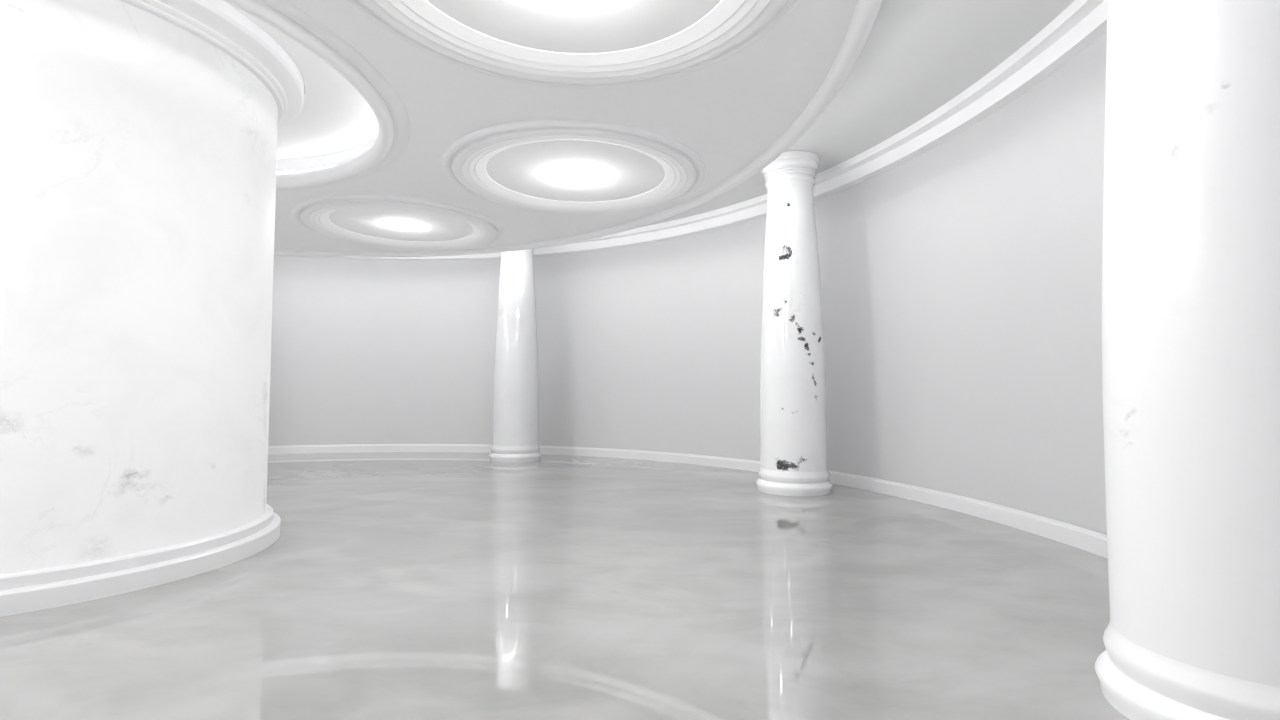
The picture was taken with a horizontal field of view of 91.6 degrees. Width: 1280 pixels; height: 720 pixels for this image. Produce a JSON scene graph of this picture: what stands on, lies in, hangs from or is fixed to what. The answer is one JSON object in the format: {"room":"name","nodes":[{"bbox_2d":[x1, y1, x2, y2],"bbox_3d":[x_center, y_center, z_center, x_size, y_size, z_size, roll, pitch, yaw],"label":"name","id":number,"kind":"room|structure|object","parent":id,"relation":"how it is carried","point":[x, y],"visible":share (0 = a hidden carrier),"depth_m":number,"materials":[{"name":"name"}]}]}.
{"room":"empty columned hall","nodes":[
{"label":"empty columned hall","id":0,"kind":"room"},
{"bbox_2d":[225,1,378,159],"bbox_3d":[-5.421,-3.137,5.849,6.120,0.270,6.120,0,-3,0],"label":"ceiling","id":1,"kind":"structure","parent":0,"point":[334,117],"depth_m":7.44,"materials":[{"name":"paint"}]},
{"bbox_2d":[0,452,1128,719],"bbox_3d":[-5.421,1.890,5.602,20.058,0.225,20.058,0,-3,0],"label":"floor","id":2,"kind":"structure","parent":0,"point":[392,585],"depth_m":4.21,"materials":[{"name":"grey concrete"}]},
{"bbox_2d":[0,0,303,616],"bbox_3d":[-5.421,-0.737,5.731,3.993,5.034,3.993,0,-3,0],"label":"column","id":3,"kind":"structure","parent":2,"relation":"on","point":[138,138],"depth_m":4.80,"materials":[{"name":"paint"}]},
{"bbox_2d":[489,249,541,461],"bbox_3d":[-2.714,-0.348,13.673,1.134,5.037,1.134,0,-3,0],"label":"marble column","id":4,"kind":"structure","parent":2,"relation":"on","point":[515,418],"depth_m":13.28,"materials":[{"name":"white stone"}]},
{"bbox_2d":[756,151,832,495],"bbox_3d":[2.325,-0.552,9.521,1.134,5.037,1.134,0,-3,0],"label":"marble column","id":5,"kind":"structure","parent":2,"relation":"on","point":[793,392],"depth_m":9.14,"materials":[{"name":"white stone"}]},
{"bbox_2d":[1095,0,1279,719],"bbox_3d":[2.777,-0.874,2.960,1.134,5.037,1.134,-2,-3,36],"label":"marble column","id":6,"kind":"structure","parent":2,"relation":"on","point":[1191,246],"depth_m":2.67,"materials":[{"name":"white stone"}]},
{"bbox_2d":[274,0,856,251],"bbox_3d":[-5.421,-2.933,5.839,14.490,0.678,14.490,0,-3,0],"label":"ceiling","id":7,"kind":"structure","parent":0,"point":[730,111],"depth_m":6.40,"materials":[{"name":"paint"}]},
{"bbox_2d":[276,165,334,173],"bbox_3d":[-5.421,-2.777,5.831,6.048,0.054,6.048,0,-3,0],"label":"light strip","id":8,"kind":"object","parent":7,"relation":"attached to","point":[285,172],"visible":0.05,"depth_m":8.75,"materials":[{"name":"white paint"}]},
{"bbox_2d":[224,0,410,189],"bbox_3d":[-5.421,-2.600,5.823,6.144,0.198,6.144,0,-3,0],"label":"trim","id":9,"kind":"structure","parent":7,"relation":"attached to","point":[391,114],"depth_m":5.83,"materials":[{"name":"white paint"}]},
{"bbox_2d":[291,195,503,249],"bbox_3d":[-4.124,-2.311,10.866,3.435,0.080,3.435,0,-3,0],"label":"ceiling light","id":10,"kind":"object","parent":7,"relation":"attached to","point":[312,214],"visible":1,"depth_m":10.46,"materials":[{"name":"white paint"}]},
{"bbox_2d":[385,221,421,230],"bbox_3d":[-4.124,-2.326,10.867,0.615,0.050,0.615,0,-3,0],"label":"diffuser","id":11,"kind":"object","parent":10,"relation":"attached to","point":[398,225],"depth_m":10.76,"materials":[{"name":"white"}]},
{"bbox_2d":[345,0,800,87],"bbox_3d":[-0.487,-2.642,4.133,3.435,0.080,3.435,0,-3,0],"label":"ceiling light","id":12,"kind":"object","parent":7,"relation":"attached to","point":[732,26],"visible":1,"depth_m":5.15,"materials":[{"name":"white paint"}]},
{"bbox_2d":[442,119,705,214],"bbox_3d":[-0.847,-2.436,8.322,3.435,0.080,3.435,0,-3,0],"label":"ceiling light","id":13,"kind":"object","parent":7,"relation":"attached to","point":[465,160],"visible":1,"depth_m":7.72,"materials":[{"name":"white paint"}]},
{"bbox_2d":[554,167,598,183],"bbox_3d":[-0.847,-2.451,8.323,0.615,0.050,0.615,0,-3,0],"label":"diffuser","id":14,"kind":"object","parent":13,"relation":"attached to","point":[578,175],"depth_m":8.23,"materials":[{"name":"white"}]},
{"bbox_2d":[274,0,881,256],"bbox_3d":[-5.421,-2.587,5.822,14.610,0.165,14.610,0,-3,0],"label":"trim","id":15,"kind":"structure","parent":7,"relation":"attached to","point":[865,13],"depth_m":7.68,"materials":[{"name":"white paint"}]},
{"bbox_2d":[268,33,1106,534],"bbox_3d":[-5.421,-0.755,5.732,19.908,5.070,19.908,0,-3,0],"label":"wall","id":16,"kind":"structure","parent":0,"point":[961,279],"depth_m":9.79,"materials":[{"name":"paint"}]},
{"bbox_2d":[268,444,1107,558],"bbox_3d":[-5.421,1.680,5.612,19.290,0.195,19.290,0,-3,0],"label":"baseboard","id":17,"kind":"structure","parent":16,"relation":"attached to","point":[1088,540],"depth_m":9.45,"materials":[{"name":"paint"}]},
{"bbox_2d":[274,0,1107,259],"bbox_3d":[-5.421,-3.114,5.848,19.338,0.315,19.338,0,-3,0],"label":"trim","id":18,"kind":"structure","parent":16,"relation":"attached to","point":[1082,23],"depth_m":8.07,"materials":[{"name":"paint"}]},
{"bbox_2d":[641,0,1074,226],"bbox_3d":[-5.421,-3.369,5.860,19.908,0.225,19.908,0,-3,0],"label":"ceiling","id":19,"kind":"structure","parent":0,"point":[917,56],"depth_m":6.80,"materials":[{"name":"paint"}]}
]}

